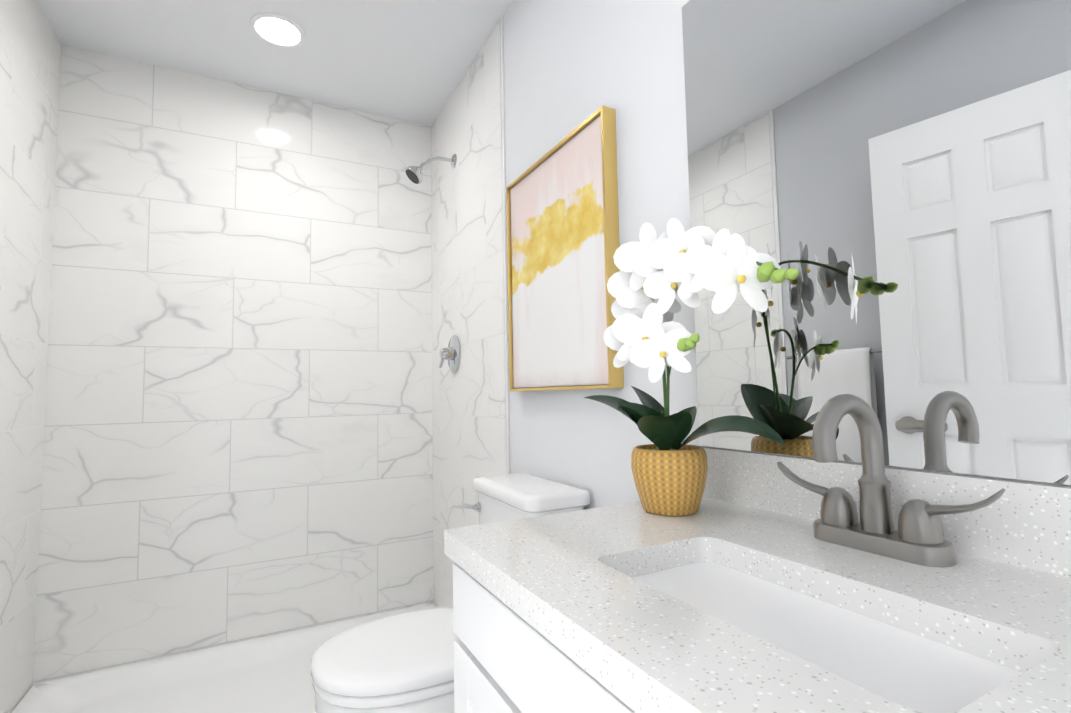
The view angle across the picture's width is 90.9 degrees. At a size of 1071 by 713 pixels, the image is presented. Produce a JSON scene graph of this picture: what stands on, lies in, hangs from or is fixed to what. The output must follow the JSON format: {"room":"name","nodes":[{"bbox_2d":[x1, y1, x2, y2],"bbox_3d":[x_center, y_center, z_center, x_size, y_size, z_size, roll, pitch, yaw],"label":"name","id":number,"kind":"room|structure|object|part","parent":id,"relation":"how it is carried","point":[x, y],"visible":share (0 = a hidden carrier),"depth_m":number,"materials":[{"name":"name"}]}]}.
{"room":"bathroom","nodes":[
{"label":"bathroom","id":0,"kind":"room"},
{"bbox_2d":[37,0,513,126],"bbox_3d":[-0.529,-1.386,1.134,1.760,0.100,3.240,1,-4,-28],"label":"ceiling","id":1,"kind":"structure","parent":0,"point":[408,60],"depth_m":2.11,"materials":[{"name":"paint"}]},
{"bbox_2d":[250,13,305,47],"bbox_3d":[-0.998,-1.260,2.044,0.196,0.006,0.196,1,-4,-28],"label":"recessed light","id":2,"kind":"object","parent":1,"relation":"in","point":[278,31],"depth_m":2.04,"materials":[{"name":"white plastic"}]},
{"bbox_2d":[503,0,1070,509],"bbox_3d":[0.251,-0.071,1.371,0.120,2.520,3.120,1,-4,-28],"label":"wall","id":3,"kind":"structure","parent":0,"point":[571,66],"depth_m":1.38,"materials":[{"name":"white paint"}]},
{"bbox_2d":[431,20,505,606],"bbox_3d":[-0.319,0.006,2.316,0.008,2.520,0.897,1,-4,-28],"label":"shower wall tile","id":4,"kind":"structure","parent":3,"relation":"attached to","point":[469,421],"depth_m":2.27,"materials":[{"name":"tile"}]},
{"bbox_2d":[405,154,456,183],"bbox_3d":[-0.476,-0.857,2.389,0.226,0.167,0.086,1,-4,-28],"label":"shower head","id":5,"kind":"object","parent":4,"relation":"attached to","point":[414,174],"visible":1,"depth_m":2.36},
{"bbox_2d":[439,335,460,372],"bbox_3d":[-0.398,-0.013,2.385,0.066,0.172,0.172,1,-4,-28],"label":"shower valve","id":6,"kind":"object","parent":4,"relation":"attached to","point":[451,353],"visible":1,"depth_m":2.37,"materials":[{"name":"silver metal"}]},
{"bbox_2d":[499,16,509,473],"bbox_3d":[-0.775,-0.038,1.559,1.520,2.520,0.022,1,-4,-28],"label":"tile trim","id":7,"kind":"structure","parent":3,"relation":"attached to","point":[504,251],"depth_m":1.93,"materials":[{"name":"white"}]},
{"bbox_2d":[506,106,623,390],"bbox_3d":[0.058,-0.257,1.571,0.040,0.712,0.583,1,-4,-28],"label":"picture","id":8,"kind":"object","parent":3,"relation":"attached to","point":[563,244],"visible":1,"depth_m":1.49,"materials":[{"name":"paper"}]},
{"bbox_2d":[682,0,1070,484],"bbox_3d":[0.539,-0.317,0.693,0.006,0.931,0.920,1,-4,-28],"label":"mirror glass","id":9,"kind":"object","parent":3,"relation":"attached to","point":[889,181],"visible":1,"depth_m":0.74,"materials":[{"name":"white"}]},
{"bbox_3d":[-0.478,1.228,0.952,1.760,0.100,3.240,1,-4,-28],"label":"floor","id":10,"kind":"structure","parent":0,"visible":0},
{"bbox_2d":[12,602,436,712],"bbox_3d":[-0.975,1.215,1.899,1.504,0.075,0.852,1,-4,-28],"label":"shower pan","id":11,"kind":"object","parent":10,"relation":"on","point":[269,674],"visible":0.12,"depth_m":1.98,"materials":[{"name":"white ceramic"}]},
{"bbox_2d":[311,473,589,712],"bbox_3d":[-0.230,0.783,1.397,0.679,0.847,0.445,1,-4,-28],"label":"toilet","id":12,"kind":"object","parent":10,"relation":"on","point":[403,662],"visible":0.38,"depth_m":1.27,"materials":[{"name":"white ceramic"}]},
{"bbox_3d":[-0.330,0.731,1.330,0.438,0.036,0.376,1,-4,-28],"label":"lid","id":13,"kind":"part","parent":12,"relation":"part of","materials":[{"name":"white plastic"}]},
{"bbox_3d":[-0.198,0.463,1.635,0.026,0.030,0.098,1,-4,-28],"label":"lever","id":14,"kind":"part","parent":12,"relation":"part of","materials":[{"name":"silver metal"}]},
{"bbox_3d":[-0.025,0.383,1.518,0.194,0.041,0.414,1,-4,-28],"label":"tank lid","id":15,"kind":"part","parent":12,"relation":"part of","materials":[{"name":"white ceramic"}]},
{"bbox_2d":[444,394,1070,712],"bbox_3d":[0.309,0.584,0.500,0.565,1.091,0.940,1,-4,-28],"label":"bathroom vanity","id":16,"kind":"object","parent":10,"relation":"on","point":[823,580],"visible":1,"depth_m":0.58,"materials":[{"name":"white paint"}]},
{"bbox_2d":[584,218,798,515],"bbox_3d":[0.261,0.005,0.871,0.211,0.518,0.350,1,-4,-28],"label":"orchid","id":17,"kind":"object","parent":16,"relation":"on","point":[650,280],"visible":1,"depth_m":0.88,"materials":[{"name":"white plant"}]},
{"bbox_3d":[0.234,0.213,0.921,0.130,0.110,0.130,1,-4,-28],"label":"pot","id":18,"kind":"part","parent":17,"relation":"part of","materials":[{"name":"yellow wicker"}]},
{"bbox_2d":[776,394,1005,567],"bbox_3d":[0.406,0.148,0.671,0.141,0.201,0.276,1,-4,-28],"label":"faucet","id":19,"kind":"object","parent":16,"relation":"on","point":[837,539],"depth_m":0.67,"materials":[{"name":"silver metal"}]},
{"bbox_3d":[-1.228,0.031,2.420,1.760,2.520,0.120,1,-4,-28],"label":"wall","id":20,"kind":"structure","parent":0,"visible":0},
{"bbox_2d":[33,44,433,684],"bbox_3d":[-1.199,0.026,2.364,1.520,2.520,0.008,1,-4,-28],"label":"wall tile","id":21,"kind":"structure","parent":20,"relation":"attached to","point":[237,444],"depth_m":2.28,"materials":[{"name":"tile"}]},
{"bbox_3d":[-1.229,-0.091,0.662,0.120,2.520,3.000,1,-4,-28],"label":"wall","id":22,"kind":"structure","parent":0,"visible":0},
{"bbox_2d":[0,0,60,712],"bbox_3d":[-1.657,-0.017,1.613,0.008,2.520,0.897,1,-4,-28],"label":"wall tile","id":23,"kind":"structure","parent":22,"relation":"attached to","point":[30,53],"depth_m":1.80,"materials":[{"name":"tile"}]}
]}

